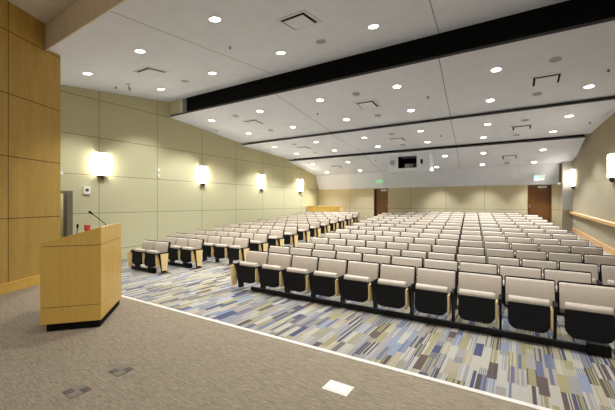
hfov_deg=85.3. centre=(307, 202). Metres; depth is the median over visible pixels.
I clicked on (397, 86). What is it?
recessed light
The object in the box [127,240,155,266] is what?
seat
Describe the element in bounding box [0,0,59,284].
wall
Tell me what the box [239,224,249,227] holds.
seat
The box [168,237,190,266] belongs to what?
seat
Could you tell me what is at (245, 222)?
seat
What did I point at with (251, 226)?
seat
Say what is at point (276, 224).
seat
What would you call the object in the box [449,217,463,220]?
seat
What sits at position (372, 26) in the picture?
recessed light
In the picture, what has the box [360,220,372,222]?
seat
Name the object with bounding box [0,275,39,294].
baseboard
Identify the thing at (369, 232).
seat
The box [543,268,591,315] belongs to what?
seat
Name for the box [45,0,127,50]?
soffit
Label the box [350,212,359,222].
seat
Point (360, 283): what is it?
seat
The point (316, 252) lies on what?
seat
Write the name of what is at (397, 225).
seat
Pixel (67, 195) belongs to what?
trim
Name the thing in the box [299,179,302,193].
wall sconce
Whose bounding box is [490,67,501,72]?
recessed light
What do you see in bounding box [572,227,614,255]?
baseboard
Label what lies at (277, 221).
seat
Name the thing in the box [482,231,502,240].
seat
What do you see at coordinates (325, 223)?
seat
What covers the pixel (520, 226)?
seat
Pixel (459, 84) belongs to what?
ceiling
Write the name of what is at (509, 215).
seat
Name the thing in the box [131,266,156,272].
rail
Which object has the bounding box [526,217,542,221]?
seat
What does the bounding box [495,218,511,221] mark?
seat
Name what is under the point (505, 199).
wall
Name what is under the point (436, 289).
seat
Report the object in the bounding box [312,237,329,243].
seat
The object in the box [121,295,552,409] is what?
trim
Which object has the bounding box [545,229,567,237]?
seat
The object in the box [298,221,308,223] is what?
seat
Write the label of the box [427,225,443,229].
seat
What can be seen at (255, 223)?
seat
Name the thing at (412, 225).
seat
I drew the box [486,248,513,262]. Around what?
seat
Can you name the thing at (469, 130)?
ceiling
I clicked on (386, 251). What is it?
seat
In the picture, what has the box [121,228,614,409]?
floor
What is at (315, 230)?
seat
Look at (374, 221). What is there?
seat
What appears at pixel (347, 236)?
seat
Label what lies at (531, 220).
seat
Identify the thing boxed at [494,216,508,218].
seat
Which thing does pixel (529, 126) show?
ceiling vent
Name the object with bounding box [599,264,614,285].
seat
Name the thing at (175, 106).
wall
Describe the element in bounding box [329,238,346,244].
seat
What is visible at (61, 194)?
wall
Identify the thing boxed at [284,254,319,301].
seat
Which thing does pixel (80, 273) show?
podium
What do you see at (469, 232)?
seat
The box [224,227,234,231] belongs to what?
seat
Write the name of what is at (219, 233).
seat
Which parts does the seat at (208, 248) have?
backrest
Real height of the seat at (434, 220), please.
0.784 m
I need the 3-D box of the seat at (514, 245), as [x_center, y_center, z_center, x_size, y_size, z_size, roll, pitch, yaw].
[4.888,1.308,7.516,0.539,0.784,0.438,0,0,32]
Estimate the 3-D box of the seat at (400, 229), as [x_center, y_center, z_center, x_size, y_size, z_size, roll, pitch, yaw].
[2.908,1.200,10.930,0.539,0.784,0.438,0,0,32]
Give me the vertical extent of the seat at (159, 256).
0.784 m
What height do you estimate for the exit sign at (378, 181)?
0.240 m
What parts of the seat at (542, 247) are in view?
backrest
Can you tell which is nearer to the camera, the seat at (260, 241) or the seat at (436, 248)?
the seat at (436, 248)
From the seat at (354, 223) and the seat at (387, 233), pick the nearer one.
the seat at (387, 233)
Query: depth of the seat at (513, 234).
9.28 m
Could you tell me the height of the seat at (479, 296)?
0.784 m
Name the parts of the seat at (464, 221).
backrest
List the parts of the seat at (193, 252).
seat, tablet arm, backrest, panel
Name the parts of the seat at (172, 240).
backrest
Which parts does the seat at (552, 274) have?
backrest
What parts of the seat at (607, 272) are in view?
seat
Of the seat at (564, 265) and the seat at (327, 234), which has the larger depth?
the seat at (327, 234)
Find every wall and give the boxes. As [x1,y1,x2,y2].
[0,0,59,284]
[60,85,318,259]
[60,193,62,237]
[170,99,180,114]
[319,164,560,228]
[561,164,561,228]
[562,113,614,248]
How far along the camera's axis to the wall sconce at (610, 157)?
9.37 m
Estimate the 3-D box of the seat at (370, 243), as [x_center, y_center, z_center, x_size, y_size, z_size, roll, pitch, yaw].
[1.685,1.361,8.439,0.539,0.784,0.438,0,0,32]
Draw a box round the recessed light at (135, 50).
[134,49,145,52]
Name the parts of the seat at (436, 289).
seat, backrest, tablet arm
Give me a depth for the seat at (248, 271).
6.90 m
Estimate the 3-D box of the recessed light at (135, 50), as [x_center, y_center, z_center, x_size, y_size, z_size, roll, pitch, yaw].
[-3.593,-3.270,7.163,0.243,0.067,0.245,0,0,38]
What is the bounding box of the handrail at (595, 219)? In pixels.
[569,211,614,226]
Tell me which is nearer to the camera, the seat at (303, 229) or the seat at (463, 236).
the seat at (463, 236)
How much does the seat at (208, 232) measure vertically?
0.784 m
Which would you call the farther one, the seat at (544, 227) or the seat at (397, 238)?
the seat at (544, 227)
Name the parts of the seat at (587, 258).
backrest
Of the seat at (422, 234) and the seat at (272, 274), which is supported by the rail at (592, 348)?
the seat at (272, 274)
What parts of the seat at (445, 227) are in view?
backrest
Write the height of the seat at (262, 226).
0.784 m
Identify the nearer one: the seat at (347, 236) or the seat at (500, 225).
the seat at (347, 236)
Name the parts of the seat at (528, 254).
backrest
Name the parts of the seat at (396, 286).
seat, backrest, tablet arm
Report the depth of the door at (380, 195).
19.18 m
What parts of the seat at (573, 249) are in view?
backrest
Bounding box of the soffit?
[316,163,559,189]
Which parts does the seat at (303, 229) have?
backrest, panel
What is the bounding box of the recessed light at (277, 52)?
[276,51,285,54]
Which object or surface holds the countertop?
on the desk
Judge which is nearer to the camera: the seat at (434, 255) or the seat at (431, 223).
the seat at (434, 255)
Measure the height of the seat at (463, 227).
0.784 m
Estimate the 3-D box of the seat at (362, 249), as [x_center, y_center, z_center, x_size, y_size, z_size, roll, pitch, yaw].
[1.278,1.408,7.609,0.539,0.784,0.438,0,0,32]
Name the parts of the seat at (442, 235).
backrest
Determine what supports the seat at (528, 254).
on the floor at (547, 376)
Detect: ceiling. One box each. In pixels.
[8,0,76,23]
[49,0,567,101]
[169,20,614,143]
[241,99,614,158]
[289,138,584,175]
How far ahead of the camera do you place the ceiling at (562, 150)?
14.82 m
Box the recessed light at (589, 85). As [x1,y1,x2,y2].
[583,84,595,88]
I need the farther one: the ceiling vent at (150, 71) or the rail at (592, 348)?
the ceiling vent at (150, 71)
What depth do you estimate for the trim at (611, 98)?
10.44 m
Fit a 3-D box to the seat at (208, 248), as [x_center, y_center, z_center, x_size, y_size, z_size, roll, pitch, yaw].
[-2.956,1.408,10.264,0.554,0.784,0.438,0,0,32]
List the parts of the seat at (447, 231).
backrest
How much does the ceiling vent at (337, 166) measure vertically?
0.147 m
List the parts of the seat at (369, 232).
backrest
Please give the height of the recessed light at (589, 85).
0.065 m
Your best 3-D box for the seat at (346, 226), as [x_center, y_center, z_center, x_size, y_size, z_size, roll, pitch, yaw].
[1.455,1.200,11.817,0.643,0.784,0.479,0,0,32]
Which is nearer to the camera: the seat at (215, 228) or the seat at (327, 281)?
the seat at (327, 281)
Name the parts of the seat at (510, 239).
backrest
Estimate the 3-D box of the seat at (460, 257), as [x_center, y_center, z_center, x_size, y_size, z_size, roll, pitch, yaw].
[3.142,1.408,6.440,0.539,0.784,0.438,0,0,32]
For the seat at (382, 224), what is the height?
0.784 m
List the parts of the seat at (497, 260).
backrest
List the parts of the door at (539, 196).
frame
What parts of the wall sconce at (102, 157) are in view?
lamp shade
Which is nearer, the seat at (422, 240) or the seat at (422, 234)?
the seat at (422, 240)
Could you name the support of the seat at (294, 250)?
on the floor at (547, 376)
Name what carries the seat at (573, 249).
on the floor at (547, 376)
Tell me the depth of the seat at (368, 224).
12.44 m
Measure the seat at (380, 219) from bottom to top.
0.784 m
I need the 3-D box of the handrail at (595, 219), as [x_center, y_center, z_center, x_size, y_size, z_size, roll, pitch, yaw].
[8.722,0.591,9.668,0.120,0.482,9.682,0,0,28]
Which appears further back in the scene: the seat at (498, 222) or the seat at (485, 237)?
the seat at (498, 222)
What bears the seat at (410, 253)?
on the floor at (547, 376)
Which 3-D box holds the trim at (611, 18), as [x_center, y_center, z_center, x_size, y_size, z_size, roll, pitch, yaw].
[1.229,-3.133,8.170,14.600,0.054,0.012,0,0,32]
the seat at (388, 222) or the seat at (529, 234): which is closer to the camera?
the seat at (529, 234)
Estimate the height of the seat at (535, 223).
0.784 m
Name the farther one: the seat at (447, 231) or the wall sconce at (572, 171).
the wall sconce at (572, 171)
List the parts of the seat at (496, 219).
backrest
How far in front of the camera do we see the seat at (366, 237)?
9.65 m
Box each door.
[374,188,387,215]
[528,185,551,221]
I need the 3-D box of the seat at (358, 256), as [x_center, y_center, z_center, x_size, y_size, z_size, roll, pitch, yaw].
[0.793,1.408,6.827,0.589,0.784,0.438,0,0,32]
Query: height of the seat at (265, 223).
0.784 m
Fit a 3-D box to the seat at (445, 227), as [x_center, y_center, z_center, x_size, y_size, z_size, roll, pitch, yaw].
[4.713,1.145,10.884,0.539,0.784,0.438,0,0,32]
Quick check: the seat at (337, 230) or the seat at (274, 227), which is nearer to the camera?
the seat at (337, 230)
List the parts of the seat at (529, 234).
backrest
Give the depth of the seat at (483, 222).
12.06 m
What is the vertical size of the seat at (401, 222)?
0.784 m
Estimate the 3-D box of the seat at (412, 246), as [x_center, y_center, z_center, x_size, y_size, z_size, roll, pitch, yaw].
[2.617,1.361,7.855,0.539,0.784,0.438,0,0,32]
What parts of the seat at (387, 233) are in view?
backrest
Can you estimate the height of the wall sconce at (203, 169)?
0.870 m
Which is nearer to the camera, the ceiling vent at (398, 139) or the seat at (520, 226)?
the seat at (520, 226)
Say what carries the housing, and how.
hanging from the ceiling at (562, 150)
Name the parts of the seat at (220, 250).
seat, backrest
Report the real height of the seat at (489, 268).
0.784 m
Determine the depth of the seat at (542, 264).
5.96 m
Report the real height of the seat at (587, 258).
0.784 m
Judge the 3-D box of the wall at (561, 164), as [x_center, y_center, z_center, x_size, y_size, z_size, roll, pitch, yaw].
[11.360,-1.300,14.329,0.780,6.600,0.450,0,0,32]
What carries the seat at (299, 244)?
on the floor at (547, 376)
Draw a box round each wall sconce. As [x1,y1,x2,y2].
[96,151,107,179]
[200,165,206,186]
[260,174,264,190]
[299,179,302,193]
[570,168,574,188]
[607,151,614,182]
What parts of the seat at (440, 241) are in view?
backrest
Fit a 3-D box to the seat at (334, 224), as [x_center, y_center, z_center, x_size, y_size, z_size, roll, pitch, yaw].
[1.117,1.037,15.312,0.599,0.784,0.438,0,0,32]
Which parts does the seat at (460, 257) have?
backrest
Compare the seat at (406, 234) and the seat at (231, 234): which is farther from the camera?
the seat at (231, 234)
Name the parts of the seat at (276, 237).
backrest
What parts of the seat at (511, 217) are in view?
backrest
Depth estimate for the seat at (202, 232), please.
12.05 m
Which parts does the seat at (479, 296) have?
seat, backrest, tablet arm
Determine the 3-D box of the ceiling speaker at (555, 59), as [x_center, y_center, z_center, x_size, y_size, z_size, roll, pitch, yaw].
[5.167,-2.991,6.958,0.215,0.044,0.216,0,0,38]
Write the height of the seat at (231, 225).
0.784 m
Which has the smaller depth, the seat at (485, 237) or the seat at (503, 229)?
the seat at (485, 237)
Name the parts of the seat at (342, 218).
backrest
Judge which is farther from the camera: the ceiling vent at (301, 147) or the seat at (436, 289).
the ceiling vent at (301, 147)
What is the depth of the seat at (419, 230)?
10.74 m
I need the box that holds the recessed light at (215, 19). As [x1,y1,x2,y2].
[208,16,221,22]
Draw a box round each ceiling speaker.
[316,39,325,43]
[532,92,541,95]
[549,57,561,62]
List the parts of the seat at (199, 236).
backrest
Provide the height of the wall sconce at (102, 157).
0.870 m
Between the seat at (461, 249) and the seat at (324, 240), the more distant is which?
the seat at (324, 240)
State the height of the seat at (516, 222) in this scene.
0.784 m
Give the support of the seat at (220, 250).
on the floor at (547, 376)
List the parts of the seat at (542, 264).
backrest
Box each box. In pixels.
[62,384,91,398]
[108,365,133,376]
[322,380,353,396]
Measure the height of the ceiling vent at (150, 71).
0.104 m
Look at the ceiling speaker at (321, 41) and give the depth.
7.23 m
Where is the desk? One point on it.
(310, 208)
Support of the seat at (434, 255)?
on the floor at (547, 376)
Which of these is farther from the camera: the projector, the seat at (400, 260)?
the projector
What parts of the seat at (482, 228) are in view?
backrest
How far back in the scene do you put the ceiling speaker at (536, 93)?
8.60 m
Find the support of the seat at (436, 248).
on the floor at (547, 376)
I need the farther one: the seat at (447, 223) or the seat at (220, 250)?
the seat at (447, 223)
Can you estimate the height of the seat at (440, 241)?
0.784 m
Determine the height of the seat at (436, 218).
0.784 m
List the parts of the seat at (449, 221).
backrest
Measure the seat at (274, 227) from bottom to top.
0.784 m
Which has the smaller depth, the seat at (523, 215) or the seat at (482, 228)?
the seat at (482, 228)
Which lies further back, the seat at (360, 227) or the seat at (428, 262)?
the seat at (360, 227)
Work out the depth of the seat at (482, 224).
11.24 m
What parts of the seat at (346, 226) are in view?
backrest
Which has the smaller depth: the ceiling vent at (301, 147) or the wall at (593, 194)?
the wall at (593, 194)
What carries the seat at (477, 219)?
on the floor at (547, 376)
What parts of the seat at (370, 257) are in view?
backrest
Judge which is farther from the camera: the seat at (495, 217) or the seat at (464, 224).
the seat at (495, 217)
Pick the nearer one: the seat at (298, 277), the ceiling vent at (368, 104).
the seat at (298, 277)
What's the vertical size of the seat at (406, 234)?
0.784 m
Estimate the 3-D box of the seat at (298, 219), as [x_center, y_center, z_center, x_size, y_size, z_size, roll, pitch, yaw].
[-0.302,1.091,15.116,0.554,0.784,0.438,0,0,32]
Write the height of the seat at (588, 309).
0.784 m
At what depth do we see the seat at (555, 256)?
6.49 m
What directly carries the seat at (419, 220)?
on the floor at (547, 376)
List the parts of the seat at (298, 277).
seat, backrest, tablet arm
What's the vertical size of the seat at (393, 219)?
0.784 m
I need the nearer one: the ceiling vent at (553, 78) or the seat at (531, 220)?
the ceiling vent at (553, 78)
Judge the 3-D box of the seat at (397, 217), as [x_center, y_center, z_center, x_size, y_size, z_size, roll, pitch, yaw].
[4.072,0.983,14.544,0.539,0.784,0.438,0,0,32]
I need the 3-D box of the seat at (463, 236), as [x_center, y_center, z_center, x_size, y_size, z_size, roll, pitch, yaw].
[4.364,1.254,8.931,0.539,0.784,0.438,0,0,32]
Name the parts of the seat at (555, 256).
backrest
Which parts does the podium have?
panel, panel, panel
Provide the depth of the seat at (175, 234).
11.26 m
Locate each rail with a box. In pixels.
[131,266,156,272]
[168,261,191,267]
[251,286,611,357]
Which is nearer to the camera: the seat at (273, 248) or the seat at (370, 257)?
the seat at (370, 257)
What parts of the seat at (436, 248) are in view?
backrest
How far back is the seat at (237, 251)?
9.54 m
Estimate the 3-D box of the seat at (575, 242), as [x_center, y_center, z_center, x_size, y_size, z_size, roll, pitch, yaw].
[6.247,1.254,7.750,0.584,0.784,0.438,0,0,32]
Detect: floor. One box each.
[0,284,537,409]
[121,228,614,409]
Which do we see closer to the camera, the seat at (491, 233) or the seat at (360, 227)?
the seat at (491, 233)
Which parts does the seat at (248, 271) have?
panel, seat, backrest, tablet arm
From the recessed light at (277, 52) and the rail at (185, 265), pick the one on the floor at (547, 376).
the rail at (185, 265)
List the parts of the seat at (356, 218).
backrest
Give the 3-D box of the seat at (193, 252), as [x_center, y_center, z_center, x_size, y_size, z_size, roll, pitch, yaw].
[-3.222,1.408,9.345,0.599,0.784,0.438,0,0,32]
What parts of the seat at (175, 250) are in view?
seat, backrest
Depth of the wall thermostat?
9.72 m
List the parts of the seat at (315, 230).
backrest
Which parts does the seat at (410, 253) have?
backrest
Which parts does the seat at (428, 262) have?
backrest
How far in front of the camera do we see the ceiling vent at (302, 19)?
6.13 m
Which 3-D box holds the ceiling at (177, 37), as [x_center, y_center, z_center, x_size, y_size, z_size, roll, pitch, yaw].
[-0.102,-3.429,6.095,14.650,0.688,4.981,0,0,32]
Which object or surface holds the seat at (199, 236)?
on the floor at (547, 376)
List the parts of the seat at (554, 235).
backrest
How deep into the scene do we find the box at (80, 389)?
2.84 m
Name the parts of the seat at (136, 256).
panel, seat, backrest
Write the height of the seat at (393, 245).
0.784 m
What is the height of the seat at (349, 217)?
0.784 m
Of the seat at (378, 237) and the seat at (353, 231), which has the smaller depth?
the seat at (378, 237)
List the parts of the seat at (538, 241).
backrest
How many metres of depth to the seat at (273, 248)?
7.87 m
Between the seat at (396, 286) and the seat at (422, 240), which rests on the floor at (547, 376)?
the seat at (422, 240)
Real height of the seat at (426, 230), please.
0.784 m
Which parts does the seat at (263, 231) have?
backrest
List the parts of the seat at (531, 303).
seat, backrest, tablet arm, armrest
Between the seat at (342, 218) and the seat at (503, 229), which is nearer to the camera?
the seat at (503, 229)
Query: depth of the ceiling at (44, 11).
6.18 m
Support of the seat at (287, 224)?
on the floor at (547, 376)
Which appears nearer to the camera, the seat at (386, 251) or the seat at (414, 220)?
the seat at (386, 251)
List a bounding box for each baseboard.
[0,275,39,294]
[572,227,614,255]
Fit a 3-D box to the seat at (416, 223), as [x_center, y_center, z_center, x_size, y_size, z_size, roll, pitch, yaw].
[4.189,1.091,12.299,0.539,0.784,0.438,0,0,32]
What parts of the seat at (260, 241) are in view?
backrest, panel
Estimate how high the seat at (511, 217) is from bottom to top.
0.784 m
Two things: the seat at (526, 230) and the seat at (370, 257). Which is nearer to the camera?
the seat at (370, 257)
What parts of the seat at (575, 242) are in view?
backrest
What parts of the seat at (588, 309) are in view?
backrest, seat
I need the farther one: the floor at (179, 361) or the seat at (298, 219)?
the seat at (298, 219)
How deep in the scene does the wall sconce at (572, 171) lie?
13.56 m
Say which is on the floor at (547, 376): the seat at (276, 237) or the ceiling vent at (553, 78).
the seat at (276, 237)
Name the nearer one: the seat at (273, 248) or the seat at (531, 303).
the seat at (531, 303)
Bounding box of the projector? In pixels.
[405,163,416,167]
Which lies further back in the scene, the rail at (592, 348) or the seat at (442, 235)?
the seat at (442, 235)
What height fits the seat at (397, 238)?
0.784 m
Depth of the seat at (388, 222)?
12.97 m
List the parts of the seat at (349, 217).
backrest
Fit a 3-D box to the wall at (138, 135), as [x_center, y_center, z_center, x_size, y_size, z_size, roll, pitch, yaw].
[-3.873,-1.300,14.056,0.200,6.600,17.700,0,0,32]
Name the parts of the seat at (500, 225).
backrest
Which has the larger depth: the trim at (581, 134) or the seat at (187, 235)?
the trim at (581, 134)
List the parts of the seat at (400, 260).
backrest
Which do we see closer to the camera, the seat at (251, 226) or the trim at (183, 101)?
the trim at (183, 101)
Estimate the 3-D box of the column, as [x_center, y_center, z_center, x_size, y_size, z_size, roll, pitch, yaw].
[10.921,-0.945,14.032,0.330,2.510,0.020,0,0,32]
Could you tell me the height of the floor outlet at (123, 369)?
0.008 m
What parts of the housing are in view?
panel, panel, panel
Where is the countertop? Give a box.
[308,206,343,206]
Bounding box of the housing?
[388,152,432,172]
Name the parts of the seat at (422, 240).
backrest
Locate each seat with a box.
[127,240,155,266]
[144,241,170,273]
[164,236,177,264]
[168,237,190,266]
[174,233,185,237]
[180,238,203,268]
[185,233,197,238]
[195,229,206,234]
[196,234,209,260]
[202,235,221,262]
[205,230,216,235]
[213,226,223,230]
[214,236,235,264]
[216,231,228,235]
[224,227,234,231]
[227,237,249,261]
[228,232,241,236]
[229,224,240,227]
[230,250,269,288]
[234,228,246,231]
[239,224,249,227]
[241,232,254,239]
[244,221,253,224]
[246,228,257,232]
[249,233,268,251]
[250,225,261,228]
[254,222,264,224]
[258,229,270,251]
[260,252,293,296]
[261,225,272,229]
[264,222,274,225]
[268,229,284,248]
[269,245,290,253]
[273,226,285,229]
[275,223,285,225]
[276,220,286,222]
[284,226,297,246]
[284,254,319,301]
[286,223,297,226]
[287,220,297,222]
[290,247,312,255]
[297,218,307,220]
[297,223,309,241]
[297,242,315,248]
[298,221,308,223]
[309,221,320,236]
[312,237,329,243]
[312,249,336,257]
[312,257,348,302]
[315,243,334,249]
[319,219,329,232]
[325,232,340,237]
[328,217,338,232]
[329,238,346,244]
[334,244,355,251]
[336,215,345,228]
[336,229,350,233]
[336,251,362,260]
[341,233,357,239]
[342,260,380,312]
[343,213,352,225]
[345,225,358,229]
[347,239,366,246]
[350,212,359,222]
[351,229,366,233]
[353,222,366,226]
[355,246,377,254]
[358,234,375,240]
[359,226,373,229]
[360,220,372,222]
[363,253,391,272]
[366,240,386,247]
[367,223,380,226]
[367,230,382,239]
[373,220,385,223]
[374,226,389,231]
[375,235,394,241]
[376,263,416,319]
[378,248,401,257]
[379,218,390,222]
[381,223,394,226]
[383,231,400,241]
[386,221,399,226]
[387,241,408,249]
[390,227,405,231]
[392,218,404,221]
[392,255,423,282]
[395,236,414,242]
[396,216,407,218]
[396,224,410,227]
[400,221,414,224]
[401,232,418,242]
[402,249,427,266]
[405,219,417,221]
[406,228,422,236]
[409,243,431,251]
[411,224,426,231]
[414,267,456,327]
[415,222,429,224]
[415,237,435,251]
[418,219,432,221]
[420,232,438,240]
[424,228,441,236]
[424,258,458,309]
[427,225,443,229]
[428,251,455,260]
[430,222,445,225]
[433,219,446,222]
[433,244,457,260]
[435,217,448,221]
[436,238,458,253]
[439,233,459,243]
[442,229,460,239]
[444,226,461,232]
[446,222,461,225]
[448,220,462,225]
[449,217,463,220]
[451,215,463,217]
[457,253,486,285]
[457,271,502,336]
[458,246,484,254]
[459,240,482,246]
[460,261,497,273]
[461,230,480,234]
[461,234,481,240]
[462,226,480,230]
[463,220,478,222]
[463,223,479,226]
[464,218,478,220]
[479,218,494,223]
[480,221,496,226]
[481,223,497,226]
[481,227,500,234]
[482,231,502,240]
[483,235,505,246]
[484,241,509,255]
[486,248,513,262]
[488,256,519,273]
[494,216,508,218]
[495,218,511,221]
[497,221,514,226]
[499,224,517,227]
[499,264,541,307]
[501,227,521,235]
[504,232,525,241]
[504,275,557,346]
[507,236,531,248]
[508,214,521,218]
[510,216,525,218]
[511,242,537,257]
[512,219,528,221]
[515,221,533,227]
[516,249,546,265]
[519,225,537,231]
[521,258,556,278]
[522,228,543,236]
[523,215,537,216]
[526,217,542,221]
[527,232,550,242]
[530,219,547,221]
[533,238,558,250]
[534,222,553,228]
[539,225,559,232]
[539,244,568,259]
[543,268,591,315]
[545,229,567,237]
[548,252,581,268]
[552,233,576,244]
[557,281,614,354]
[559,261,602,284]
[560,239,588,252]
[570,245,602,262]
[583,254,614,280]
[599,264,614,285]
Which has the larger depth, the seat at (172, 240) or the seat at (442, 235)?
the seat at (172, 240)
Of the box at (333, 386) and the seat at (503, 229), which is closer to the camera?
the box at (333, 386)
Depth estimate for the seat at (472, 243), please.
8.20 m
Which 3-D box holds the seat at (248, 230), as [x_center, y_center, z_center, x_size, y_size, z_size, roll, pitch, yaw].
[-2.071,1.308,11.882,0.554,0.784,0.438,0,0,32]
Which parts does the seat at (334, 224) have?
backrest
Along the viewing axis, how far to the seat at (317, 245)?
8.29 m
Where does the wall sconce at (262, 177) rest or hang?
attached to the wall at (138, 135)
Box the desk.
[308,206,343,211]
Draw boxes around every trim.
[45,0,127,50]
[60,191,72,236]
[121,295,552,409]
[170,17,614,116]
[181,98,186,112]
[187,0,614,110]
[242,97,614,144]
[294,134,583,159]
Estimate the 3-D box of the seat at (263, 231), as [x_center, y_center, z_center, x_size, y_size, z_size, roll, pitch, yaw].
[-1.593,1.308,11.581,0.554,0.784,0.438,0,0,32]
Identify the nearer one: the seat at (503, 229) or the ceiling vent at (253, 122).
the seat at (503, 229)
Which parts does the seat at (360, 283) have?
seat, backrest, tablet arm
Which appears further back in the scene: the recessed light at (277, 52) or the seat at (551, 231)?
the seat at (551, 231)
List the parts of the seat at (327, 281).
seat, backrest, tablet arm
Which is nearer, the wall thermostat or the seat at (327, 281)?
the seat at (327, 281)
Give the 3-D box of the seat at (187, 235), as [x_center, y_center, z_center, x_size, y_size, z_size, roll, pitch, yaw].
[-3.913,1.408,10.865,0.554,0.784,0.438,0,0,32]
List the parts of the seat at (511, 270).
backrest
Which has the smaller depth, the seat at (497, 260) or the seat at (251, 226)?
the seat at (497, 260)
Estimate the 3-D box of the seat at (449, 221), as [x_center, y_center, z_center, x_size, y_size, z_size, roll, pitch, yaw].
[5.528,1.037,12.545,0.539,0.784,0.438,0,0,32]
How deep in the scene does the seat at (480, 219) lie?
12.92 m
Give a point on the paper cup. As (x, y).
(86, 227)
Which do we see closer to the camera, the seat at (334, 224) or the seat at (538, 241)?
the seat at (538, 241)
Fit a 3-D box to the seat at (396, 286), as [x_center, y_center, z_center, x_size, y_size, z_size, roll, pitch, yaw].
[1.406,1.408,5.357,0.589,0.784,0.438,0,0,32]
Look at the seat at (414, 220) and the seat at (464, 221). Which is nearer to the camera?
the seat at (464, 221)
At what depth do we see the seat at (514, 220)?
12.31 m
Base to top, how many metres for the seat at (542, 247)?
0.784 m
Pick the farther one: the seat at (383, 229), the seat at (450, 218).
the seat at (450, 218)
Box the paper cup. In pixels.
[84,225,90,230]
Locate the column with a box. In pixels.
[562,161,571,209]
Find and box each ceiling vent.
[133,66,168,76]
[242,119,265,125]
[276,10,321,31]
[294,146,311,149]
[330,165,343,168]
[354,99,380,109]
[388,137,407,141]
[501,154,517,159]
[511,124,532,130]
[530,71,563,87]
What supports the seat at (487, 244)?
on the floor at (547, 376)
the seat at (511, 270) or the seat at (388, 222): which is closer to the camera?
the seat at (511, 270)
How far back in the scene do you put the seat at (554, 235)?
8.70 m
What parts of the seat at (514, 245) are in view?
backrest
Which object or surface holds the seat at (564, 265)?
on the floor at (547, 376)
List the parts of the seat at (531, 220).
backrest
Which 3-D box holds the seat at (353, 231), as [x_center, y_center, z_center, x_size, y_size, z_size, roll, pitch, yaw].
[1.569,1.254,10.684,0.539,0.784,0.438,0,0,32]
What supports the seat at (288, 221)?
on the floor at (547, 376)
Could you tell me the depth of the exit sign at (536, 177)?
14.73 m
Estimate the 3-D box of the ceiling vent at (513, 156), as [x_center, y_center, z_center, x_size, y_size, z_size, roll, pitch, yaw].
[8.602,-1.957,14.222,0.620,0.147,0.612,0,0,32]
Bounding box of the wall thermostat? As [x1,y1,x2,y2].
[83,187,89,193]
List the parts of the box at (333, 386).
lid, lid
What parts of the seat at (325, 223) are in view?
backrest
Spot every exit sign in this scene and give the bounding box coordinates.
[376,179,382,183]
[534,175,544,180]
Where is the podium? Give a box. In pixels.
[40,223,120,331]
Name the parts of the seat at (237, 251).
seat, tablet arm, backrest, panel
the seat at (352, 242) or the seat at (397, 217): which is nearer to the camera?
the seat at (352, 242)
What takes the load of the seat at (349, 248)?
on the floor at (547, 376)
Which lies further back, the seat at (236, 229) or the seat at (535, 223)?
the seat at (236, 229)
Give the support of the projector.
on the housing
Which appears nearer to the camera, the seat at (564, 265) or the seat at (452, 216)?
the seat at (564, 265)
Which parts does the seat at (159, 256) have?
seat, tablet arm, backrest, panel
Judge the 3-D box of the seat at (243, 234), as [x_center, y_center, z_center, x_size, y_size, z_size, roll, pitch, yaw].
[-2.035,1.361,10.773,0.554,0.784,0.438,0,0,32]
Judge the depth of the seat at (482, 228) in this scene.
10.41 m
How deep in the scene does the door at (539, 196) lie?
15.15 m
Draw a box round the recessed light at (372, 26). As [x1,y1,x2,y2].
[367,24,379,28]
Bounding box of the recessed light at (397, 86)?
[392,84,401,88]
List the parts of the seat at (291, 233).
backrest, panel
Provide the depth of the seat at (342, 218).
15.97 m
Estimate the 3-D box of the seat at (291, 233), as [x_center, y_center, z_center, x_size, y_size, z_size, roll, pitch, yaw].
[-0.653,1.254,12.078,0.599,0.784,0.438,0,0,32]
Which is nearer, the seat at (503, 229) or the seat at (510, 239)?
the seat at (510, 239)
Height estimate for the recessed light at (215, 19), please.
0.067 m
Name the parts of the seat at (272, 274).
seat, backrest, tablet arm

